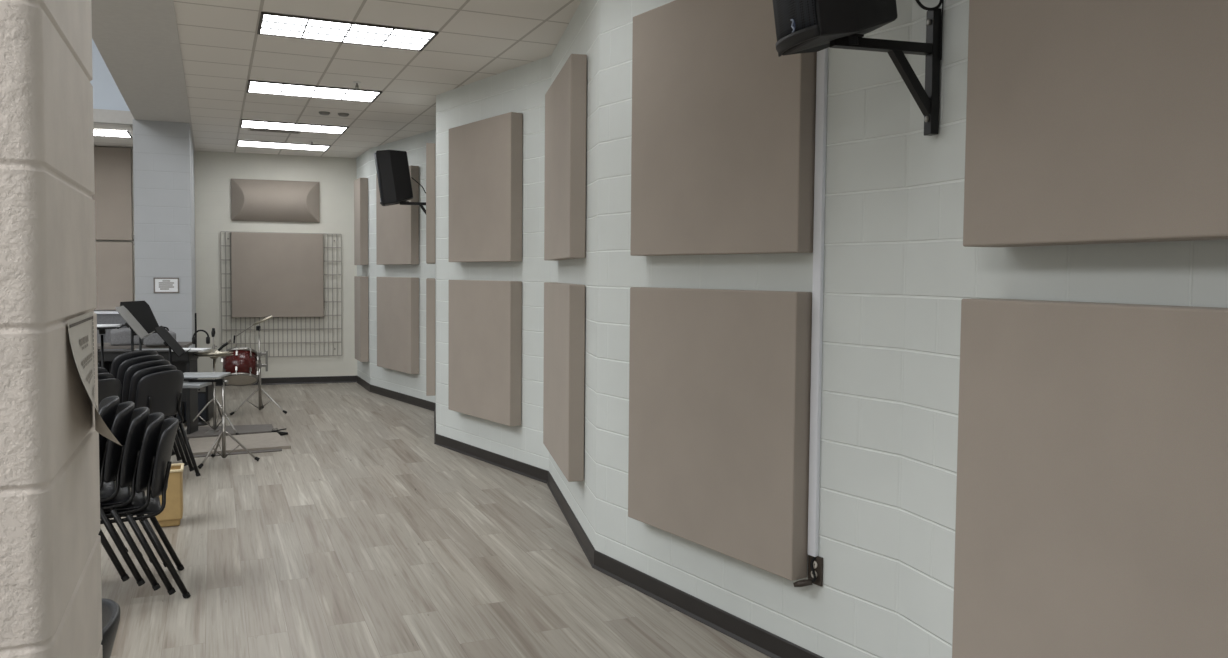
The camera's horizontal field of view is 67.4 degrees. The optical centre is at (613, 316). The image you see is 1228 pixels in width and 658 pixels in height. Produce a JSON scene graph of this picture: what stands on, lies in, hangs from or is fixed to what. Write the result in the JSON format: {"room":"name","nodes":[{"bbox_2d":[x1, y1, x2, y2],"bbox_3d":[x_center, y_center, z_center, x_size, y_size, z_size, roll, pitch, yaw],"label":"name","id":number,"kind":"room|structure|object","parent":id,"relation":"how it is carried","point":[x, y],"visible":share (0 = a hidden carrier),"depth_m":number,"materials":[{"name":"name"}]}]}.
{"room":"music room","nodes":[
{"label":"music room","id":0,"kind":"room"},
{"bbox_2d":[0,0,102,657],"bbox_3d":[-1.109,-0.082,1.287,0.620,3.425,0.560,-1,3,-23],"label":"wall","id":1,"kind":"structure","parent":0,"point":[51,594],"depth_m":1.18,"materials":[{"name":"beige brick"}]},
{"bbox_2d":[68,312,121,445],"bbox_3d":[-0.835,0.101,1.449,0.064,0.205,0.312,-1,3,-36],"label":"paper notice","id":2,"kind":"object","parent":1,"relation":"attached to","point":[80,329],"visible":1,"depth_m":1.44,"materials":[{"name":"white paper"}]},
{"bbox_2d":[90,39,129,110],"bbox_3d":[-10.311,-3.594,8.825,10.195,2.470,0.120,-1,3,-23],"label":"wall","id":3,"kind":"structure","parent":0,"point":[106,94],"depth_m":10.71,"materials":[{"name":"paint"}]},
{"bbox_2d":[93,109,133,125],"bbox_3d":[-10.310,-2.284,8.858,10.195,0.150,0.120,-1,3,-23],"label":"trim","id":4,"kind":"structure","parent":3,"relation":"attached to","point":[101,116],"depth_m":10.74,"materials":[{"name":"paint"}]},
{"bbox_2d":[93,123,132,147],"bbox_3d":[-10.891,-2.346,10.192,10.195,0.100,2.832,-1,3,-23],"label":"ceiling","id":5,"kind":"structure","parent":0,"point":[103,141],"depth_m":12.17,"materials":[{"name":"tile"}]},
{"bbox_2d":[94,129,132,137],"bbox_3d":[-6.696,-2.309,11.489,1.190,0.014,0.589,-1,3,-23],"label":"recessed light","id":6,"kind":"object","parent":5,"relation":"in","point":[97,132],"visible":0.37,"depth_m":11.63,"materials":[{"name":"white plastic"}]},
{"bbox_2d":[133,119,195,349],"bbox_3d":[-5.829,-0.618,12.070,0.589,3.413,2.980,-1,3,-23],"label":"wall","id":7,"kind":"structure","parent":0,"point":[163,151],"depth_m":10.69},
{"bbox_2d":[91,0,195,151],"bbox_3d":[-2.812,-3.284,5.107,0.590,2.612,17.900,-1,3,-23],"label":"beam","id":8,"kind":"structure","parent":7,"relation":"attached to","point":[138,42],"depth_m":7.34,"materials":[{"name":"paint"}]},
{"bbox_2d":[153,278,178,292],"bbox_3d":[-5.208,-0.365,10.722,0.267,0.179,0.009,-1,3,-23],"label":"notice","id":9,"kind":"object","parent":7,"relation":"attached to","point":[161,285],"visible":1,"depth_m":10.72,"materials":[{"name":"paper"}]},
{"bbox_2d":[94,146,356,378],"bbox_3d":[-8.362,-0.677,12.729,9.270,3.425,0.150,0,3,-18],"label":"wall","id":10,"kind":"structure","parent":0,"point":[214,172],"depth_m":13.76,"materials":[{"name":"white paint"}]},
{"bbox_2d":[92,146,132,239],"bbox_3d":[-7.197,-1.729,12.930,0.774,1.299,0.084,0,3,-18],"label":"acoustic panel","id":11,"kind":"object","parent":10,"relation":"attached to","point":[112,197],"visible":0.56,"depth_m":12.94,"materials":[{"name":"beige fabric"}]},
{"bbox_2d":[94,242,133,309],"bbox_3d":[-7.207,-0.573,12.984,0.774,0.957,0.084,0,3,-18],"label":"acoustic panel","id":12,"kind":"object","parent":10,"relation":"attached to","point":[114,260],"visible":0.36,"depth_m":12.99,"materials":[{"name":"beige fabric"}]},
{"bbox_2d":[231,179,319,222],"bbox_3d":[-4.991,-1.714,13.604,1.232,0.609,0.187,0,3,-18],"label":"acoustic panel","id":13,"kind":"object","parent":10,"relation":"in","point":[251,199],"visible":1,"depth_m":13.56,"materials":[{"name":"beige fabric"}]},
{"bbox_2d":[220,231,341,356],"bbox_3d":[-4.952,-0.324,13.768,1.700,1.855,0.030,0,3,-18],"label":"grid","id":14,"kind":"object","parent":10,"relation":"attached to","point":[327,247],"visible":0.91,"depth_m":13.85,"materials":[{"name":"grey metal"}]},
{"bbox_2d":[231,232,323,316],"bbox_3d":[-4.987,-0.614,13.683,1.281,1.244,0.072,0,3,-18],"label":"acoustic panel","id":15,"kind":"object","parent":14,"relation":"hanging from","point":[274,274],"visible":1,"depth_m":13.64,"materials":[{"name":"beige fabric"}]},
{"bbox_2d":[211,376,356,385],"bbox_3d":[-5.011,0.965,13.821,2.243,0.102,0.019,0,3,-18],"label":"baseboard","id":16,"kind":"structure","parent":10,"relation":"attached to","point":[323,379],"depth_m":13.94,"materials":[{"name":"black plastic"}]},
{"bbox_2d":[173,0,580,157],"bbox_3d":[0.227,-2.091,6.811,6.318,0.100,18.710,-1,3,-23],"label":"ceiling","id":17,"kind":"structure","parent":0,"point":[222,49],"depth_m":7.55,"materials":[{"name":"tile"}]},
{"bbox_2d":[248,127,300,133],"bbox_3d":[-4.156,-2.282,11.297,0.600,0.012,0.280,-1,3,-23],"label":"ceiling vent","id":18,"kind":"object","parent":17,"relation":"in","point":[250,128],"visible":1,"depth_m":11.30,"materials":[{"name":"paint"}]},
{"bbox_2d":[236,140,330,150],"bbox_3d":[-4.540,-2.347,12.661,1.190,0.014,0.589,-1,3,-23],"label":"recessed light","id":19,"kind":"object","parent":17,"relation":"in","point":[244,143],"visible":1,"depth_m":12.63,"materials":[{"name":"white plastic"}]},
{"bbox_2d":[240,119,348,133],"bbox_3d":[-3.820,-2.264,11.007,1.190,0.014,0.589,-1,3,-23],"label":"recessed light","id":20,"kind":"object","parent":17,"relation":"in","point":[256,124],"visible":1,"depth_m":10.96,"materials":[{"name":"white plastic"}]},
{"bbox_2d":[246,80,381,102],"bbox_3d":[-2.875,-2.155,8.835,1.190,0.014,0.589,-1,3,-23],"label":"recessed light","id":21,"kind":"object","parent":17,"relation":"in","point":[254,86],"visible":1,"depth_m":8.81,"materials":[{"name":"white plastic"}]},
{"bbox_2d":[319,111,348,116],"bbox_3d":[-3.053,-2.205,10.048,0.320,0.030,0.120,-1,3,-23],"label":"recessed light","id":22,"kind":"object","parent":17,"relation":"in","point":[320,112],"visible":1,"depth_m":10.00,"materials":[{"name":"metal"}]},
{"bbox_2d":[257,12,438,50],"bbox_3d":[-1.921,-2.044,6.643,1.190,0.014,0.589,-1,3,-23],"label":"recessed light","id":23,"kind":"object","parent":17,"relation":"in","point":[271,24],"visible":1,"depth_m":6.61,"materials":[{"name":"white plastic"}]},
{"bbox_2d":[353,81,360,88],"bbox_3d":[-2.341,-2.106,8.395,0.068,0.062,0.068,1,3,0],"label":"sprinkler head","id":24,"kind":"object","parent":17,"relation":"attached to","point":[356,82],"visible":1,"depth_m":8.39},
{"bbox_2d":[100,382,770,657],"bbox_3d":[-6.012,1.371,7.074,20.000,0.100,20.000,1,3,0],"label":"floor","id":25,"kind":"structure","parent":0,"point":[368,536],"depth_m":5.41,"materials":[{"name":"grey laminate"}]},
{"bbox_2d":[98,378,121,405],"bbox_3d":[-3.967,0.902,6.856,0.581,0.905,0.615,2,3,22],"label":"chair","id":26,"kind":"object","parent":25,"relation":"on","point":[109,387],"visible":0.09,"depth_m":6.79,"materials":[{"name":"plastic"}]},
{"bbox_2d":[98,373,130,487],"bbox_3d":[-4.030,0.863,6.881,0.581,0.905,0.615,2,3,22],"label":"chair","id":27,"kind":"object","parent":26,"relation":"on","point":[100,375],"visible":0.08,"depth_m":6.83,"materials":[{"name":"plastic"}]},
{"bbox_2d":[98,367,107,372],"bbox_3d":[-4.094,0.823,6.905,0.581,0.905,0.615,2,3,22],"label":"chair","id":28,"kind":"object","parent":27,"relation":"on","point":[100,369],"visible":0.03,"depth_m":6.90,"materials":[{"name":"plastic"}]},
{"bbox_2d":[101,598,119,657],"bbox_3d":[-1.402,1.147,2.085,0.581,0.905,0.615,-1,3,-28],"label":"chair","id":29,"kind":"object","parent":25,"relation":"on","point":[110,608],"visible":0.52,"depth_m":2.13,"materials":[{"name":"plastic"}]},
{"bbox_2d":[97,325,124,367],"bbox_3d":[-4.555,0.662,8.248,0.384,1.226,0.510,-1,3,-23],"label":"music stand","id":30,"kind":"object","parent":25,"relation":"on","point":[102,330],"visible":0.29,"depth_m":8.21,"materials":[{"name":"black metal"}]},
{"bbox_2d":[97,324,121,326],"bbox_3d":[-4.556,0.080,8.158,0.339,0.012,0.266,-1,3,-23],"label":"sheet music","id":31,"kind":"object","parent":30,"relation":"on","point":[98,325],"visible":0.62,"depth_m":8.10,"materials":[{"name":"paper"}]},
{"bbox_2d":[94,311,130,350],"bbox_3d":[-7.202,0.483,12.867,0.788,1.116,0.410,0,3,-18],"label":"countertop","id":32,"kind":"structure","parent":25,"relation":"on","point":[103,317],"depth_m":12.73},
{"bbox_2d":[94,311,118,313],"bbox_3d":[-7.198,-0.060,12.842,0.788,0.030,0.410,0,3,-18],"label":"countertop","id":33,"kind":"structure","parent":32,"relation":"on","point":[97,312],"depth_m":12.72,"materials":[{"name":"white laminate"}]},
{"bbox_2d":[115,306,154,351],"bbox_3d":[-4.301,0.595,8.178,0.360,1.371,0.510,0,3,-20],"label":"music stand","id":34,"kind":"object","parent":25,"relation":"on","point":[131,322],"visible":0.42,"depth_m":8.16,"materials":[{"name":"grey metal"}]},
{"bbox_2d":[120,301,166,350],"bbox_3d":[-4.578,0.550,8.838,0.336,1.395,0.510,1,3,1],"label":"music stand","id":35,"kind":"object","parent":25,"relation":"on","point":[141,311],"visible":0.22,"depth_m":8.85,"materials":[{"name":"black metal"}]},
{"bbox_2d":[97,342,191,422],"bbox_3d":[-5.272,0.740,10.268,1.000,0.876,0.500,0,3,-18],"label":"table","id":36,"kind":"object","parent":25,"relation":"on","point":[182,344],"visible":0.37,"depth_m":10.06,"materials":[{"name":"grey"}]},
{"bbox_2d":[110,324,142,344],"bbox_3d":[-5.353,0.194,10.122,0.320,0.226,0.260,-1,3,-30],"label":"bag","id":37,"kind":"object","parent":36,"relation":"on","point":[119,336],"visible":0.61,"depth_m":9.99,"materials":[{"name":"grey fabric"}]},
{"bbox_2d":[144,326,175,345],"bbox_3d":[-4.987,0.207,10.123,0.320,0.207,0.260,-1,3,-26],"label":"bag","id":38,"kind":"object","parent":36,"relation":"on","point":[154,339],"visible":0.45,"depth_m":9.99,"materials":[{"name":"grey fabric"}]},
{"bbox_2d":[100,418,190,598],"bbox_3d":[-2.575,1.007,4.861,0.581,0.905,0.615,-1,3,-28],"label":"chair","id":39,"kind":"object","parent":25,"relation":"on","point":[162,465],"visible":0.54,"depth_m":4.77,"materials":[{"name":"plastic"}]},
{"bbox_2d":[101,412,175,594],"bbox_3d":[-2.637,0.974,4.827,0.581,0.905,0.615,-1,3,-28],"label":"chair","id":40,"kind":"object","parent":39,"relation":"on","point":[147,456],"visible":0.56,"depth_m":4.73,"materials":[{"name":"plastic"}]},
{"bbox_2d":[100,407,160,590],"bbox_3d":[-2.698,0.941,4.792,0.581,0.905,0.615,-1,3,-28],"label":"chair","id":41,"kind":"object","parent":40,"relation":"on","point":[135,434],"visible":0.56,"depth_m":4.69,"materials":[{"name":"plastic"}]},
{"bbox_2d":[100,401,144,585],"bbox_3d":[-2.759,0.908,4.757,0.581,0.905,0.615,-1,3,-28],"label":"chair","id":42,"kind":"object","parent":41,"relation":"on","point":[120,426],"visible":0.44,"depth_m":4.66,"materials":[{"name":"plastic"}]},
{"bbox_2d":[98,396,129,581],"bbox_3d":[-2.821,0.875,4.722,0.581,0.905,0.615,-1,3,-28],"label":"chair","id":43,"kind":"object","parent":42,"relation":"on","point":[107,408],"visible":0.3,"depth_m":4.65,"materials":[{"name":"plastic"}]},
{"bbox_2d":[97,350,197,433],"bbox_3d":[-4.755,0.781,9.401,0.900,0.884,0.315,0,3,-6],"label":"digital piano","id":44,"kind":"object","parent":25,"relation":"on","point":[187,362],"visible":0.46,"depth_m":9.36,"materials":[{"name":"black plastic"}]},
{"bbox_2d":[171,348,209,350],"bbox_3d":[-4.301,0.335,9.371,0.327,0.016,0.273,0,3,-6],"label":"sheet music","id":45,"kind":"object","parent":44,"relation":"on","point":[185,349],"visible":0.62,"depth_m":9.30,"materials":[{"name":"paper"}]},
{"bbox_2d":[135,370,199,475],"bbox_3d":[-3.780,0.876,7.466,0.581,0.905,0.615,2,3,22],"label":"chair","id":46,"kind":"object","parent":25,"relation":"on","point":[161,392],"visible":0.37,"depth_m":7.34,"materials":[{"name":"plastic"}]},
{"bbox_2d":[128,365,193,471],"bbox_3d":[-3.844,0.836,7.490,0.581,0.905,0.615,2,3,22],"label":"chair","id":47,"kind":"object","parent":46,"relation":"on","point":[138,375],"visible":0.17,"depth_m":7.31,"materials":[{"name":"plastic"}]},
{"bbox_2d":[122,360,187,465],"bbox_3d":[-3.908,0.796,7.514,0.581,0.905,0.615,2,3,22],"label":"chair","id":48,"kind":"object","parent":47,"relation":"on","point":[133,369],"visible":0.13,"depth_m":7.28,"materials":[{"name":"plastic"}]},
{"bbox_2d":[117,355,181,460],"bbox_3d":[-3.971,0.756,7.538,0.581,0.905,0.615,2,3,22],"label":"chair","id":49,"kind":"object","parent":48,"relation":"on","point":[126,364],"visible":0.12,"depth_m":7.32,"materials":[{"name":"plastic"}]},
{"bbox_2d":[110,350,174,455],"bbox_3d":[-4.035,0.717,7.562,0.581,0.905,0.615,2,3,22],"label":"chair","id":50,"kind":"object","parent":49,"relation":"on","point":[119,359],"visible":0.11,"depth_m":7.33,"materials":[{"name":"plastic"}]},
{"bbox_2d":[155,463,183,526],"bbox_3d":[-2.985,1.198,6.168,0.195,0.383,0.226,-1,3,-23],"label":"waste bin","id":51,"kind":"object","parent":25,"relation":"on","point":[172,513],"visible":0.52,"depth_m":6.09,"materials":[{"name":"beige plastic"}]},
{"bbox_2d":[154,326,190,442],"bbox_3d":[-4.256,0.674,8.784,0.362,1.157,0.510,0,3,-18],"label":"music stand","id":52,"kind":"object","parent":25,"relation":"on","point":[162,332],"visible":0.47,"depth_m":8.76,"materials":[{"name":"black metal"}]},
{"bbox_2d":[173,383,212,421],"bbox_3d":[-4.757,0.955,10.376,0.400,0.446,0.278,0,3,-12],"label":"amplifier","id":53,"kind":"object","parent":25,"relation":"on","point":[205,394],"visible":0.23,"depth_m":10.29,"materials":[{"name":"black plastic"}]},
{"bbox_2d":[173,394,205,419],"bbox_3d":[-4.731,1.004,10.258,0.350,0.290,0.008,0,3,-12],"label":"grille","id":54,"kind":"object","parent":53,"relation":"attached to","point":[201,397],"depth_m":10.28,"materials":[{"name":"black metal"}]},
{"bbox_2d":[184,313,209,425],"bbox_3d":[-4.596,0.575,10.139,0.260,1.231,0.260,1,3,0],"label":"microphone stand","id":55,"kind":"object","parent":25,"relation":"on","point":[200,423],"visible":0.41,"depth_m":10.11,"materials":[{"name":"black metal"}]},
{"bbox_2d":[192,330,209,343],"bbox_3d":[-4.515,0.221,10.073,0.180,0.159,0.080,-1,3,-23],"label":"headphones","id":56,"kind":"object","parent":55,"relation":"hanging from","point":[193,337],"visible":1,"depth_m":10.06,"materials":[{"name":"plastic"}]},
{"bbox_2d":[183,372,259,468],"bbox_3d":[-3.524,0.904,8.125,0.733,0.780,0.521,1,3,0],"label":"tray stand","id":57,"kind":"object","parent":25,"relation":"on","point":[191,383],"visible":0.88,"depth_m":8.13,"materials":[{"name":"silver metal"}]},
{"bbox_2d":[183,381,211,387],"bbox_3d":[-3.721,0.593,8.038,0.320,0.030,0.280,0,3,-3],"label":"tray","id":58,"kind":"object","parent":57,"relation":"on","point":[186,384],"depth_m":8.00,"materials":[{"name":"grey metal"}]},
{"bbox_2d":[183,372,230,377],"bbox_3d":[-3.661,0.521,8.194,0.400,0.022,0.300,0,3,-6],"label":"tray","id":59,"kind":"object","parent":57,"relation":"on","point":[187,374],"depth_m":8.15,"materials":[{"name":"grey metal"}]},
{"bbox_2d":[178,424,273,440],"bbox_3d":[-4.004,1.203,9.609,0.896,0.035,0.642,0,3,-17],"label":"board","id":60,"kind":"object","parent":25,"relation":"on","point":[262,428],"visible":0.49,"depth_m":9.60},
{"bbox_2d":[181,344,240,434],"bbox_3d":[-4.207,0.721,9.498,0.542,1.007,0.621,-1,3,-35],"label":"hi-hat","id":61,"kind":"object","parent":60,"relation":"on","point":[210,353],"visible":0.92,"depth_m":9.52,"materials":[{"name":"silver metal"}]},
{"bbox_2d":[211,328,214,352],"bbox_3d":[-4.106,0.250,9.456,0.038,0.264,0.082,-1,3,-36],"label":"microphone","id":62,"kind":"object","parent":61,"relation":"on","point":[213,329],"visible":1,"depth_m":9.46,"materials":[{"name":"metal"}]},
{"bbox_2d":[215,339,231,363],"bbox_3d":[-4.087,0.365,9.620,0.186,0.256,0.046,1,3,0],"label":"microphone","id":63,"kind":"object","parent":61,"relation":"attached to","point":[230,340],"visible":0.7,"depth_m":9.62,"materials":[{"name":"metal"}]},
{"bbox_2d":[189,448,281,457],"bbox_3d":[-3.516,1.268,8.588,0.809,0.008,0.175,-1,3,-25],"label":"floor strip","id":64,"kind":"object","parent":25,"relation":"on","point":[268,450],"visible":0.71,"depth_m":8.58,"materials":[{"name":"grey metal"}]},
{"bbox_2d":[189,432,290,454],"bbox_3d":[-3.681,1.237,8.999,0.888,0.030,0.837,-1,3,-27],"label":"board","id":65,"kind":"object","parent":25,"relation":"on","point":[273,440],"visible":0.79,"depth_m":8.92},
{"bbox_2d":[230,315,286,414],"bbox_3d":[-4.304,0.571,10.974,0.639,1.168,0.557,3,4,44],"label":"boom stand","id":66,"kind":"object","parent":25,"relation":"on","point":[259,354],"visible":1,"depth_m":11.02,"materials":[{"name":"silver metal"}]},
{"bbox_2d":[221,347,258,385],"bbox_3d":[-4.459,0.600,10.987,0.428,0.493,0.509,-1,3,-30],"label":"tom drum","id":67,"kind":"object","parent":66,"relation":"attached to","point":[242,365],"visible":0.91,"depth_m":10.86,"materials":[{"name":"red paint"}]},
{"bbox_2d":[270,428,287,435],"bbox_3d":[-3.485,1.192,9.585,0.170,0.068,0.090,2,3,29],"label":"foot pedal","id":68,"kind":"object","parent":25,"relation":"on","point":[279,432],"visible":0.9,"depth_m":9.57,"materials":[{"name":"metal"}]},
{"bbox_2d":[356,0,1227,657],"bbox_3d":[-0.359,-0.318,6.505,0.702,3.425,16.802,-1,3,-23],"label":"wall","id":69,"kind":"structure","parent":0,"point":[898,269],"depth_m":3.74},
{"bbox_2d":[354,178,367,264],"bbox_3d":[-3.649,-1.361,13.295,0.114,1.231,0.551,-1,3,-24],"label":"acoustic panel","id":70,"kind":"object","parent":69,"relation":"attached to","point":[361,184],"visible":1,"depth_m":13.06,"materials":[{"name":"beige fabric"}]},
{"bbox_2d":[354,276,368,361],"bbox_3d":[-3.662,0.025,13.359,0.114,1.216,0.551,-1,3,-24],"label":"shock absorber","id":71,"kind":"object","parent":69,"relation":"attached to","point":[360,282],"visible":1,"depth_m":13.13,"materials":[{"name":"beige fabric"}]},
{"bbox_2d":[376,165,418,264],"bbox_3d":[-2.830,-1.294,12.009,0.109,1.231,1.181,-1,3,-35],"label":"acoustic panel","id":72,"kind":"object","parent":69,"relation":"attached to","point":[397,226],"visible":0.84,"depth_m":11.82,"materials":[{"name":"beige fabric"}]},
{"bbox_2d":[377,277,418,373],"bbox_3d":[-2.842,0.091,12.073,0.109,1.216,1.181,-1,3,-35],"label":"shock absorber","id":73,"kind":"object","parent":69,"relation":"attached to","point":[397,297],"visible":1,"depth_m":11.89,"materials":[{"name":"beige fabric"}]},
{"bbox_2d":[400,201,425,213],"bbox_3d":[-2.315,-1.251,10.864,0.412,0.440,0.060,0,3,-11],"label":"wall bracket","id":74,"kind":"object","parent":69,"relation":"attached to","point":[420,204],"visible":0.34,"depth_m":10.84,"materials":[{"name":"metal"}]},
{"bbox_2d":[374,150,412,205],"bbox_3d":[-2.580,-1.616,10.795,0.444,0.634,0.306,0,3,-11],"label":"loudspeaker","id":75,"kind":"object","parent":74,"relation":"attached to","point":[392,166],"visible":1,"depth_m":10.66,"materials":[{"name":"paint"}]},
{"bbox_2d":[374,153,382,201],"bbox_3d":[-2.744,-1.616,10.763,0.034,0.565,0.293,-8,4,-11],"label":"grille","id":76,"kind":"object","parent":75,"relation":"attached to","point":[377,156],"depth_m":10.63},
{"bbox_2d":[426,143,434,263],"bbox_3d":[-1.997,-1.196,10.053,0.094,1.231,1.141,0,3,-11],"label":"acoustic panel","id":77,"kind":"object","parent":69,"relation":"attached to","point":[430,147],"visible":1,"depth_m":9.49,"materials":[{"name":"beige fabric"}]},
{"bbox_2d":[426,278,434,395],"bbox_3d":[-2.010,0.190,10.117,0.094,1.216,1.141,0,3,-11],"label":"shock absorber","id":78,"kind":"object","parent":69,"relation":"attached to","point":[430,282],"visible":1,"depth_m":9.56,"materials":[{"name":"beige fabric"}]},
{"bbox_2d":[448,280,521,425],"bbox_3d":[-1.162,0.287,8.181,0.114,1.216,1.156,-1,3,-36],"label":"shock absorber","id":79,"kind":"object","parent":69,"relation":"attached to","point":[485,316],"visible":1,"depth_m":8.02,"materials":[{"name":"beige fabric"}]},
{"bbox_2d":[449,112,522,261],"bbox_3d":[-1.149,-1.099,8.117,0.114,1.231,1.156,-1,3,-36],"label":"acoustic panel","id":80,"kind":"object","parent":69,"relation":"attached to","point":[485,155],"visible":1,"depth_m":7.95,"materials":[{"name":"beige fabric"}]},
{"bbox_2d":[543,282,584,481],"bbox_3d":[-0.355,0.381,6.302,0.099,1.216,1.302,0,3,-11],"label":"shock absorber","id":81,"kind":"object","parent":69,"relation":"attached to","point":[564,303],"visible":1,"depth_m":5.79,"materials":[{"name":"beige fabric"}]},
{"bbox_2d":[544,54,586,260],"bbox_3d":[-0.343,-1.004,6.237,0.099,1.231,1.302,0,3,-11],"label":"acoustic panel","id":82,"kind":"object","parent":69,"relation":"attached to","point":[566,98],"visible":1,"depth_m":5.75,"materials":[{"name":"beige fabric"}]},
{"bbox_2d":[357,376,823,657],"bbox_3d":[-0.456,1.343,6.555,0.567,0.102,16.783,-1,3,-23],"label":"baseboard","id":83,"kind":"structure","parent":69,"relation":"attached to","point":[751,635],"depth_m":4.99,"materials":[{"name":"black plastic"}]},
{"bbox_2d":[628,287,811,580],"bbox_3d":[0.453,0.478,4.372,0.094,1.216,1.215,-1,3,-34],"label":"acoustic panel","id":84,"kind":"object","parent":69,"relation":"attached to","point":[720,379],"visible":1,"depth_m":4.21,"materials":[{"name":"beige fabric"}]},
{"bbox_2d":[630,0,816,255],"bbox_3d":[0.465,-0.908,4.308,0.094,1.231,1.215,-1,3,-34],"label":"acoustic panel","id":85,"kind":"object","parent":69,"relation":"attached to","point":[723,143],"visible":1,"depth_m":4.20,"materials":[{"name":"beige fabric"}]},
{"bbox_2d":[808,555,822,586],"bbox_3d":[0.846,1.067,3.882,0.020,0.122,0.078,-1,3,-34],"label":"wall outlet","id":86,"kind":"object","parent":69,"relation":"attached to","point":[818,562],"visible":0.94,"depth_m":3.87,"materials":[{"name":"metal"}]},
{"bbox_2d":[793,557,815,586],"bbox_3d":[0.803,1.073,3.875,0.094,0.135,0.033,1,3,12],"label":"plug","id":87,"kind":"object","parent":86,"relation":"in","point":[801,583],"visible":1,"depth_m":3.87,"materials":[{"name":"plastic"}]},
{"bbox_2d":[807,48,827,556],"bbox_3d":[0.851,-0.440,3.821,0.022,2.900,0.045,-1,3,-34],"label":"conduit","id":88,"kind":"object","parent":69,"relation":"attached to","point":[822,56],"visible":1,"depth_m":3.83,"materials":[{"name":"white metal"}]},
{"bbox_2d":[830,8,941,135],"bbox_3d":[0.949,-0.867,3.228,0.412,0.440,0.060,0,3,-15],"label":"wall bracket","id":89,"kind":"object","parent":69,"relation":"attached to","point":[927,100],"visible":0.88,"depth_m":3.25,"materials":[{"name":"metal"}]},
{"bbox_2d":[772,0,897,56],"bbox_3d":[0.732,-1.232,3.151,0.444,0.634,0.306,0,3,-15],"label":"loudspeaker","id":90,"kind":"object","parent":89,"relation":"attached to","point":[802,26],"visible":0.97,"depth_m":3.05,"materials":[{"name":"paint"}]},
{"bbox_2d":[772,0,816,40],"bbox_3d":[0.571,-1.231,3.108,0.034,0.565,0.293,-8,5,-15],"label":"grille","id":91,"kind":"object","parent":90,"relation":"attached to","point":[794,19],"depth_m":3.07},
{"bbox_2d":[848,36,858,44],"bbox_3d":[0.818,-0.952,3.188,0.056,0.032,0.056,-8,5,-15],"label":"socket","id":92,"kind":"object","parent":90,"relation":"attached to","point":[852,40],"depth_m":3.16,"materials":[{"name":"black plastic"}]},
{"bbox_2d":[915,0,942,10],"bbox_3d":[1.027,-1.198,3.254,0.252,0.241,0.103,0,3,-8],"label":"cable","id":93,"kind":"object","parent":90,"relation":"attached to","point":[919,3],"visible":1,"depth_m":3.25,"materials":[{"name":"rubber"}]},
{"bbox_2d":[940,0,943,59],"bbox_3d":[1.155,-1.078,3.240,0.006,0.346,0.010,1,3,0],"label":"cable","id":94,"kind":"object","parent":69,"relation":"attached to","point":[943,0],"visible":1,"depth_m":3.24,"materials":[{"name":"rubber"}]},
{"bbox_2d":[952,299,1227,657],"bbox_3d":[1.341,0.578,2.385,0.144,1.216,1.220,0,3,-17],"label":"acoustic panel","id":95,"kind":"object","parent":69,"relation":"attached to","point":[1092,486],"visible":1,"depth_m":2.42,"materials":[{"name":"beige fabric"}]},
{"bbox_2d":[963,0,1227,246],"bbox_3d":[1.353,-0.807,2.321,0.144,1.231,1.220,0,3,-17],"label":"acoustic panel","id":96,"kind":"object","parent":69,"relation":"attached to","point":[1088,121],"visible":1,"depth_m":2.40,"materials":[{"name":"beige fabric"}]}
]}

